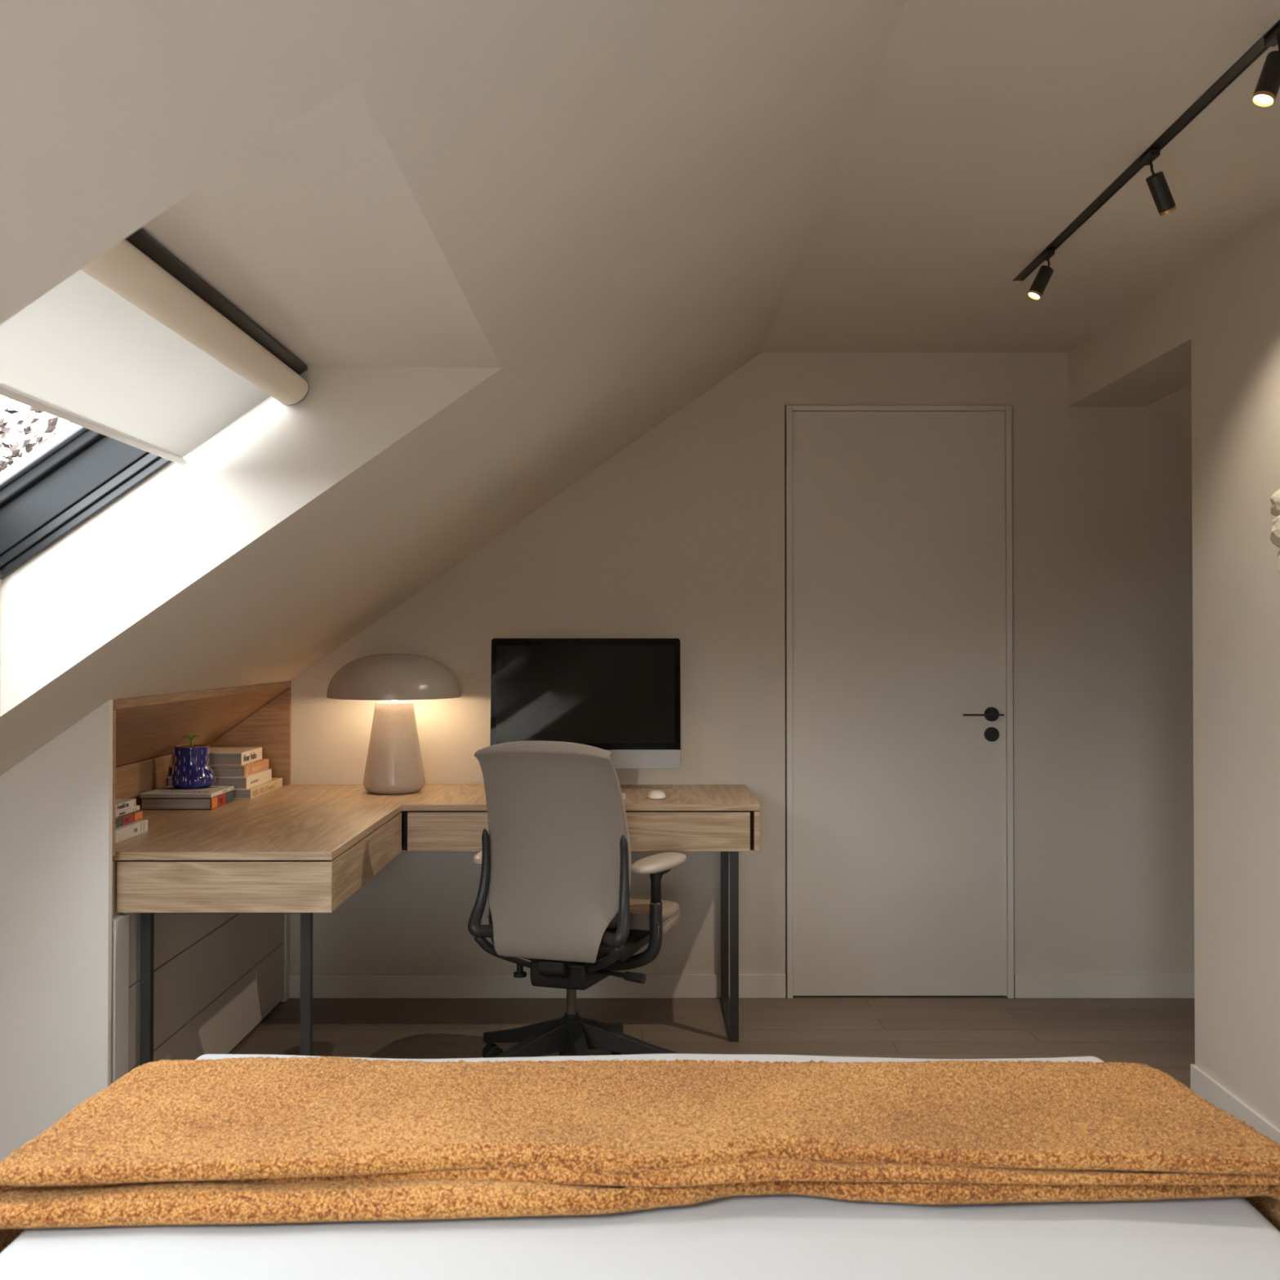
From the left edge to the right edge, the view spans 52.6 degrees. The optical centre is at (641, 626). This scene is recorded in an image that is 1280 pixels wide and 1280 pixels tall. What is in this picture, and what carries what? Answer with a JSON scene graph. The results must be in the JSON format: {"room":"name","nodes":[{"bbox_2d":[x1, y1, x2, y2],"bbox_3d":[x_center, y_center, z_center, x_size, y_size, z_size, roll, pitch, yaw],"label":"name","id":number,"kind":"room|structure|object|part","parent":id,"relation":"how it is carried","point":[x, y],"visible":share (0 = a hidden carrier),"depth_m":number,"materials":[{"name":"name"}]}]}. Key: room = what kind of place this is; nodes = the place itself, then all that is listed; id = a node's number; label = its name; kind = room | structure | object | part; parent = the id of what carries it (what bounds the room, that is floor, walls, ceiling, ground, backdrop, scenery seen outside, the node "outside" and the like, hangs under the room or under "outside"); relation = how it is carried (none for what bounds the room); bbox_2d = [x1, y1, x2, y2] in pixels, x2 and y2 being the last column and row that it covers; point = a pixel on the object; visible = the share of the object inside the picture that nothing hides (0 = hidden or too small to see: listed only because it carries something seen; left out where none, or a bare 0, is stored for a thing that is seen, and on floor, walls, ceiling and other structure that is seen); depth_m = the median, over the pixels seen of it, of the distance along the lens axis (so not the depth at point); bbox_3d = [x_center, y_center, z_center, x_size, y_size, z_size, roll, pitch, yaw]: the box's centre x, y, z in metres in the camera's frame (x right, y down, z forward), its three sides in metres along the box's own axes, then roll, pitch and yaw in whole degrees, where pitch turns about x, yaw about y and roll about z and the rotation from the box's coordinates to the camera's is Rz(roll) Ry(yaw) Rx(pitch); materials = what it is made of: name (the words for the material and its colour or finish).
{"room":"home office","nodes":[
{"label":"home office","id":0,"kind":"room"},
{"bbox_2d":[0,699,112,1161],"bbox_3d":[-1.772,0.732,3.031,1.055,1.122,0.020,0,-1,0],"label":"wall partition","id":1,"kind":"structure","parent":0,"point":[56,802],"depth_m":3.02,"materials":[{"name":"paint"}]},
{"bbox_2d":[0,0,907,775],"bbox_3d":[-1.040,-0.214,1.253,2.933,2.199,6.700,0,-1,0],"label":"ceiling","id":2,"kind":"structure","parent":0,"point":[500,245],"depth_m":2.11,"materials":[{"name":"paint"}]},
{"bbox_2d":[0,227,307,579],"bbox_3d":[-1.001,-0.373,1.900,0.691,0.543,1.310,0,-1,0],"label":"window","id":3,"kind":"structure","parent":2,"relation":"attached to","point":[77,472],"depth_m":2.52,"materials":[{"name":"black metal"}]},
{"bbox_3d":[-1.028,-0.409,1.900,0.611,0.435,1.310,0,-1,0],"label":"sash","id":4,"kind":"part","parent":3,"relation":"part of","materials":[{"name":"black metal"}]},
{"bbox_3d":[-1.000,-0.369,1.900,0.642,0.479,1.310,0,-1,0],"label":"frame","id":5,"kind":"part","parent":3,"relation":"part of","materials":[{"name":"black metal"}]},
{"bbox_2d":[0,239,309,465],"bbox_3d":[-0.779,-0.410,1.905,0.251,0.176,1.280,0,-1,0],"label":"roller blind","id":6,"kind":"object","parent":3,"relation":"attached to","point":[121,349],"visible":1,"depth_m":1.97,"materials":[{"name":"fabric"}]},
{"bbox_2d":[207,352,1194,997],"bbox_3d":[0.200,0.184,4.678,5.000,2.419,0.160,0,-1,0],"label":"wall","id":7,"kind":"structure","parent":0,"point":[679,534],"depth_m":4.60,"materials":[{"name":"paint"}]},
{"bbox_2d":[288,973,1194,998],"bbox_3d":[0.725,1.270,4.579,3.950,0.083,0.011,0,-1,0],"label":"baseboard","id":8,"kind":"structure","parent":7,"relation":"attached to","point":[324,985],"depth_m":4.57,"materials":[{"name":"white paint"}]},
{"bbox_2d":[784,405,1013,998],"bbox_3d":[0.913,0.263,4.616,0.800,2.098,0.162,0,-1,0],"label":"door","id":9,"kind":"structure","parent":7,"relation":"in","point":[900,856],"depth_m":4.60,"materials":[{"name":"white paint"}]},
{"bbox_3d":[1.198,0.310,4.565,0.140,0.051,0.061,0,-1,0],"label":"handle","id":10,"kind":"part","parent":9,"relation":"part of","materials":[{"name":"black metal"}]},
{"bbox_2d":[229,995,1195,1088],"bbox_3d":[0.200,1.311,1.244,5.200,0.080,6.920,0,-1,0],"label":"floor","id":11,"kind":"structure","parent":0,"point":[1158,1033],"depth_m":4.25,"materials":[{"name":"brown wood"}]},
{"bbox_2d":[111,860,288,1084],"bbox_3d":[-1.473,0.937,3.819,0.454,0.732,1.516,0,-1,0],"label":"base cabinet","id":12,"kind":"object","parent":11,"relation":"on","point":[217,976],"visible":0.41,"depth_m":3.64,"materials":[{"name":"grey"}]},
{"bbox_3d":[-1.273,0.928,3.102,0.054,0.732,0.083,0,-1,0],"label":"post","id":13,"kind":"part","parent":12,"relation":"part of","materials":[{"name":"white paint"}]},
{"bbox_3d":[-1.259,0.786,3.842,0.018,0.202,1.382,0,-1,0],"label":"drawer","id":14,"kind":"part","parent":12,"relation":"part of","materials":[{"name":"beige paint"}]},
{"bbox_2d":[111,680,291,856],"bbox_3d":[-1.396,0.376,3.821,0.304,0.387,1.546,0,-1,0],"label":"niche","id":15,"kind":"object","parent":12,"relation":"on","point":[146,731],"visible":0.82,"depth_m":4.00,"materials":[{"name":"brown wood"}]},
{"bbox_3d":[-1.387,0.369,3.056,0.286,0.343,0.016,0,-1,0],"label":"panel","id":16,"kind":"part","parent":15,"relation":"part of","materials":[{"name":"brown wood"}]},
{"bbox_3d":[-1.539,0.490,3.819,0.018,0.160,1.546,0,-1,0],"label":"panel","id":17,"kind":"part","parent":15,"relation":"part of","materials":[{"name":"brown wood"}]},
{"bbox_3d":[-1.387,0.294,3.822,0.286,0.224,1.546,0,-1,0],"label":"panel","id":18,"kind":"part","parent":15,"relation":"part of","materials":[{"name":"brown wood"}]},
{"bbox_3d":[-1.387,0.387,4.586,0.286,0.343,0.016,0,-1,0],"label":"panel","id":19,"kind":"part","parent":15,"relation":"part of","materials":[{"name":"brown wood"}]},
{"bbox_3d":[-1.259,0.991,3.839,0.018,0.201,1.382,0,-1,0],"label":"drawer","id":20,"kind":"part","parent":12,"relation":"part of","materials":[{"name":"beige paint"}]},
{"bbox_3d":[-1.259,1.192,3.837,0.018,0.194,1.382,0,-1,0],"label":"drawer","id":21,"kind":"part","parent":12,"relation":"part of","materials":[{"name":"beige paint"}]},
{"bbox_3d":[-1.273,1.013,4.554,0.054,0.598,0.043,0,-1,0],"label":"post","id":22,"kind":"part","parent":12,"relation":"part of","materials":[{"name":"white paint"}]},
{"bbox_2d":[111,784,759,1066],"bbox_3d":[-0.582,0.926,3.824,1.895,0.753,1.525,0,-1,0],"label":"desk","id":23,"kind":"object","parent":11,"relation":"on","point":[304,850],"visible":0.84,"depth_m":3.56,"materials":[{"name":"brown wood"}]},
{"bbox_2d":[115,819,147,843],"bbox_3d":[-1.417,0.528,3.342,0.201,0.031,0.227,0,-1,0],"label":"book","id":24,"kind":"object","parent":23,"relation":"on","point":[129,830],"visible":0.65,"depth_m":3.35,"materials":[{"name":"white paper"}]},
{"bbox_2d":[115,809,142,827],"bbox_3d":[-1.427,0.501,3.353,0.181,0.023,0.238,0,-1,0],"label":"book","id":25,"kind":"object","parent":24,"relation":"on","point":[135,815],"visible":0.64,"depth_m":3.38,"materials":[{"name":"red paper"}]},
{"bbox_2d":[115,805,139,817],"bbox_3d":[-1.438,0.484,3.365,0.181,0.011,0.222,0,-1,0],"label":"book","id":26,"kind":"object","parent":25,"relation":"on","point":[135,808],"visible":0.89,"depth_m":3.40,"materials":[{"name":"beige paper"}]},
{"bbox_2d":[115,799,136,812],"bbox_3d":[-1.440,0.468,3.352,0.171,0.019,0.235,0,-1,0],"label":"book","id":27,"kind":"object","parent":26,"relation":"on","point":[121,804],"visible":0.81,"depth_m":3.41,"materials":[{"name":"white paper"}]},
{"bbox_3d":[-1.226,0.992,3.206,0.025,0.607,0.025,0,-1,0],"label":"leg","id":28,"kind":"part","parent":23,"relation":"part of","materials":[{"name":"grey metal"}]},
{"bbox_2d":[139,790,233,809],"bbox_3d":[-1.402,0.534,4.002,0.215,0.036,0.217,0,-1,0],"label":"book","id":29,"kind":"object","parent":23,"relation":"on","point":[148,803],"visible":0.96,"depth_m":3.90,"materials":[{"name":"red paper"}]},
{"bbox_2d":[140,786,234,797],"bbox_3d":[-1.401,0.509,4.004,0.215,0.012,0.216,0,-1,0],"label":"book","id":30,"kind":"object","parent":29,"relation":"on","point":[166,791],"visible":1,"depth_m":3.94,"materials":[{"name":"white paper"}]},
{"bbox_2d":[161,786,216,789],"bbox_3d":[-1.415,0.504,4.040,0.180,0.001,0.047,0,-1,-10],"label":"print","id":31,"kind":"object","parent":30,"relation":"on","point":[162,788],"depth_m":4.02,"materials":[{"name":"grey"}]},
{"bbox_2d":[171,744,215,788],"bbox_3d":[-1.407,0.439,4.069,0.130,0.130,0.121,0,-1,0],"label":"plant pot","id":32,"kind":"object","parent":30,"relation":"on","point":[192,769],"visible":0.99,"depth_m":4.03,"materials":[{"name":"blue ceramic"}]},
{"bbox_2d":[182,734,199,746],"bbox_3d":[-1.415,0.358,4.069,0.055,0.038,0.016,0,-1,0],"label":"sprout","id":33,"kind":"object","parent":32,"relation":"on","point":[187,735],"visible":0.99,"depth_m":4.07,"materials":[{"name":"green plant"}]},
{"bbox_3d":[-1.415,0.366,4.071,0.011,0.024,0.011,0,-1,0],"label":"stem","id":34,"kind":"part","parent":33,"relation":"part of","materials":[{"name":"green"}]},
{"bbox_3d":[-1.004,0.626,3.121,0.516,0.122,0.018,0,-1,0],"label":"drawer","id":35,"kind":"part","parent":23,"relation":"part of","materials":[{"name":"brown wood"}]},
{"bbox_3d":[-1.028,0.698,3.209,0.370,0.020,0.025,0,-1,0],"label":"leg rail","id":36,"kind":"part","parent":23,"relation":"part of","materials":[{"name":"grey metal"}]},
{"bbox_2d":[233,777,282,799],"bbox_3d":[-1.387,0.540,4.346,0.263,0.031,0.365,0,-1,0],"label":"book","id":37,"kind":"object","parent":23,"relation":"on","point":[253,792],"visible":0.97,"depth_m":4.25,"materials":[{"name":"beige paper"}]},
{"bbox_2d":[166,768,271,789],"bbox_3d":[-1.399,0.505,4.304,0.259,0.039,0.280,0,-1,0],"label":"book","id":38,"kind":"object","parent":37,"relation":"on","point":[255,779],"visible":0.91,"depth_m":4.17,"materials":[{"name":"beige paper"}]},
{"bbox_2d":[170,759,268,776],"bbox_3d":[-1.403,0.469,4.321,0.241,0.033,0.272,0,-1,0],"label":"book","id":39,"kind":"object","parent":38,"relation":"on","point":[247,769],"visible":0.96,"depth_m":4.19,"materials":[{"name":"brown paper"}]},
{"bbox_2d":[208,746,262,764],"bbox_3d":[-1.411,0.432,4.333,0.216,0.041,0.227,0,-1,0],"label":"book","id":40,"kind":"object","parent":39,"relation":"on","point":[217,755],"visible":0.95,"depth_m":4.24,"materials":[{"name":"beige paper"}]},
{"bbox_3d":[-0.831,0.992,3.206,0.025,0.607,0.025,0,-1,0],"label":"leg","id":41,"kind":"part","parent":23,"relation":"part of","materials":[{"name":"grey metal"}]},
{"bbox_2d":[326,653,460,794],"bbox_3d":[-0.835,0.323,4.364,0.443,0.466,0.443,0,-1,0],"label":"table lamp","id":42,"kind":"object","parent":23,"relation":"on","point":[393,764],"visible":1,"depth_m":4.27,"materials":[{"name":"ceramic"}]},
{"bbox_3d":[-0.835,0.164,4.366,0.443,0.148,0.443,0,-1,0],"label":"lamp shade","id":43,"kind":"part","parent":42,"relation":"part of","materials":[{"name":"ceramic"}]},
{"bbox_3d":[-0.197,0.638,4.032,1.065,0.122,0.018,0,-1,0],"label":"drawer","id":44,"kind":"part","parent":23,"relation":"part of","materials":[{"name":"brown wood"}]},
{"bbox_2d":[490,638,680,768],"bbox_3d":[-0.193,0.298,4.439,0.648,0.518,0.195,0,-1,0],"label":"computer monitor","id":45,"kind":"object","parent":23,"relation":"on","point":[621,697],"visible":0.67,"depth_m":4.43,"materials":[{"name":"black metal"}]},
{"bbox_2d":[647,789,665,799],"bbox_3d":[0.048,0.542,4.204,0.058,0.022,0.113,0,-1,0],"label":"mouse","id":46,"kind":"object","parent":23,"relation":"on","point":[654,794],"visible":1,"depth_m":4.16,"materials":[{"name":"white plastic"}]},
{"bbox_3d":[0.291,1.008,4.563,0.027,0.607,0.020,0,-1,0],"label":"leg","id":47,"kind":"part","parent":23,"relation":"part of","materials":[{"name":"grey metal"}]},
{"bbox_3d":[0.291,1.299,4.322,0.027,0.020,0.455,0,-1,0],"label":"leg rail","id":48,"kind":"part","parent":23,"relation":"part of","materials":[{"name":"grey metal"}]},
{"bbox_3d":[0.291,1.002,4.088,0.027,0.607,0.020,0,-1,0],"label":"leg","id":49,"kind":"part","parent":23,"relation":"part of","materials":[{"name":"grey metal"}]},
{"bbox_3d":[0.357,0.639,4.306,0.017,0.124,0.566,0,-1,0],"label":"panel","id":50,"kind":"part","parent":23,"relation":"part of","materials":[{"name":"brown wood"}]},
{"bbox_2d":[467,740,686,1057],"bbox_3d":[-0.183,0.804,3.670,0.687,0.994,0.674,0,-1,17],"label":"office chair","id":51,"kind":"object","parent":11,"relation":"on","point":[554,858],"visible":0.91,"depth_m":3.49,"materials":[{"name":"grey fabric"}]},
{"bbox_3d":[-0.326,0.870,3.710,0.241,0.208,0.035,0,-1,17],"label":"armrest","id":52,"kind":"part","parent":51,"relation":"part of","materials":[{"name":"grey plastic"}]},
{"bbox_3d":[-0.338,0.949,3.587,0.036,0.038,0.036,0,-1,17],"label":"tension knob","id":53,"kind":"part","parent":51,"relation":"part of","materials":[{"name":"black plastic"}]},
{"bbox_3d":[-0.341,1.171,3.765,0.332,0.131,0.059,-1,-1,40],"label":"arm","id":54,"kind":"part","parent":51,"relation":"part of","materials":[{"name":"black plastic"}]},
{"bbox_3d":[-0.356,1.168,3.547,0.332,0.131,0.059,0,-1,-32],"label":"arm","id":55,"kind":"part","parent":51,"relation":"part of","materials":[{"name":"black plastic"}]},
{"bbox_3d":[-0.253,0.600,3.475,0.397,0.590,0.147,0,-1,17],"label":"backrest","id":56,"kind":"part","parent":51,"relation":"part of","materials":[{"name":"beige fabric"}]},
{"bbox_3d":[-0.153,1.167,3.466,0.059,0.131,0.332,0,-1,-14],"label":"arm","id":57,"kind":"part","parent":51,"relation":"part of","materials":[{"name":"black plastic"}]},
{"bbox_3d":[-0.152,0.839,3.801,0.508,0.076,0.315,0,-1,17],"label":"seat","id":58,"kind":"part","parent":51,"relation":"part of","materials":[{"name":"beige fabric"}]},
{"bbox_3d":[-0.129,1.171,3.818,0.059,0.131,0.332,0,-1,22],"label":"arm","id":59,"kind":"part","parent":51,"relation":"part of","materials":[{"name":"black plastic"}]},
{"bbox_3d":[-0.065,0.964,3.583,0.161,0.028,0.028,0,-1,29],"label":"lever","id":60,"kind":"part","parent":51,"relation":"part of","materials":[{"name":"grey plastic"}]},
{"bbox_3d":[-0.013,1.169,3.633,0.332,0.131,0.059,0,-1,4],"label":"arm","id":61,"kind":"part","parent":51,"relation":"part of","materials":[{"name":"black plastic"}]},
{"bbox_3d":[-0.059,0.869,3.628,0.241,0.208,0.035,0,-1,17],"label":"armrest","id":62,"kind":"part","parent":51,"relation":"part of","materials":[{"name":"grey plastic"}]},
{"bbox_3d":[0.043,0.722,3.614,0.080,0.156,0.066,0,-1,17],"label":"arm post","id":63,"kind":"part","parent":51,"relation":"part of","materials":[{"name":"black plastic"}]},
{"bbox_2d":[0,1053,1279,1279],"bbox_3d":[0.013,0.988,1.167,1.545,0.564,2.098,0,-1,0],"label":"bed","id":64,"kind":"object","parent":11,"relation":"on","point":[780,1237],"visible":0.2,"depth_m":1.52,"materials":[{"name":"white fabric"}]},
{"bbox_2d":[0,1056,1279,1253],"bbox_3d":[0.002,0.783,1.789,1.694,0.272,0.459,0,-1,-2],"label":"blanket","id":65,"kind":"object","parent":64,"relation":"on","point":[241,1140],"visible":0.95,"depth_m":1.65,"materials":[{"name":"orange fabric"}]},
{"bbox_2d":[761,0,1279,352],"bbox_3d":[1.022,-1.077,1.313,1.191,0.120,6.800,0,-1,0],"label":"ceiling","id":66,"kind":"structure","parent":0,"point":[984,129],"depth_m":2.83,"materials":[{"name":"paint"}]},
{"bbox_2d":[1013,19,1279,281],"bbox_3d":[1.071,-1.021,0.828,0.029,0.003,5.730,0,-1,0],"label":"ceiling track","id":67,"kind":"object","parent":66,"relation":"attached to","point":[1258,48],"visible":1,"depth_m":2.65,"materials":[{"name":"black metal"}]},
{"bbox_2d":[1027,248,1054,299],"bbox_3d":[1.051,-0.925,3.422,0.069,0.126,0.060,0,-1,0],"label":"track spotlight","id":68,"kind":"object","parent":67,"relation":"attached to","point":[1045,273],"visible":1,"depth_m":3.40,"materials":[{"name":"black metal"}]},
{"bbox_3d":[1.072,-0.959,3.421,0.013,0.038,0.007,0,-1,0],"label":"swivel arm","id":69,"kind":"part","parent":68,"relation":"part of","materials":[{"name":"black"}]},
{"bbox_2d":[1140,148,1177,215],"bbox_3d":[1.099,-0.935,2.739,0.074,0.123,0.074,0,-1,0],"label":"track spotlight","id":70,"kind":"object","parent":67,"relation":"attached to","point":[1157,183],"visible":1,"depth_m":2.73,"materials":[{"name":"black metal"}]},
{"bbox_3d":[1.077,-0.968,2.733,0.017,0.038,0.007,0,-1,-21],"label":"swivel arm","id":71,"kind":"part","parent":70,"relation":"part of","materials":[{"name":"black metal"}]},
{"bbox_2d":[1251,24,1279,106],"bbox_3d":[1.056,-0.939,2.182,0.063,0.128,0.060,0,-1,0],"label":"track spotlight","id":72,"kind":"object","parent":67,"relation":"attached to","point":[1268,86],"visible":1,"depth_m":2.17,"materials":[{"name":"black metal"}]},
{"bbox_3d":[1.073,-0.974,2.181,0.011,0.039,0.007,0,-1,0],"label":"swivel arm","id":73,"kind":"part","parent":72,"relation":"part of","materials":[{"name":"black metal"}]},
{"bbox_2d":[1097,357,1191,434],"bbox_3d":[2.159,-0.574,3.507,1.082,0.646,2.200,0,-1,0],"label":"ceiling","id":74,"kind":"structure","parent":0,"point":[1168,394],"depth_m":4.39,"materials":[{"name":"paint"}]},
{"bbox_2d":[1068,208,1279,1129],"bbox_3d":[1.568,0.102,1.249,0.100,2.339,6.700,0,-1,0],"label":"wall","id":75,"kind":"structure","parent":0,"point":[1223,313],"depth_m":3.31,"materials":[{"name":"paint"}]},
{"bbox_2d":[1190,1063,1279,1144],"bbox_3d":[1.513,1.216,0.724,0.010,0.097,5.678,0,-1,0],"label":"baseboard","id":76,"kind":"structure","parent":75,"relation":"attached to","point":[1202,1084],"depth_m":3.34,"materials":[{"name":"white paint"}]},
{"bbox_2d":[1269,488,1279,573],"bbox_3d":[1.463,-0.208,2.864,0.105,0.277,0.354,0,-1,0],"label":"wall sculpture","id":77,"kind":"object","parent":75,"relation":"attached to","point":[1274,536],"visible":1,"depth_m":2.92,"materials":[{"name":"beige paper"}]},
{"bbox_3d":[1.463,-0.215,2.865,0.105,0.120,0.321,0,-1,0],"label":"lamp shade","id":78,"kind":"part","parent":77,"relation":"part of","materials":[{"name":"beige paper"}]},
{"bbox_3d":[1.468,-0.282,2.865,0.093,0.127,0.354,0,-1,0],"label":"lamp shade","id":79,"kind":"part","parent":77,"relation":"part of","materials":[{"name":"beige paper"}]},
{"bbox_3d":[1.465,-0.149,2.852,0.100,0.160,0.267,0,-1,0],"label":"lamp shade","id":80,"kind":"part","parent":77,"relation":"part of","materials":[{"name":"beige paper"}]},
{"label":"outside","id":81,"kind":"structure","parent":0,"visible":0},
{"bbox_2d":[0,398,71,472],"bbox_3d":[-6.120,2.689,10.779,6.312,9.413,5.265,0,-1,0],"label":"tree","id":82,"kind":"object","parent":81,"point":[52,422],"visible":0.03,"depth_m":9.83,"materials":[{"name":"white plant"}]}
]}

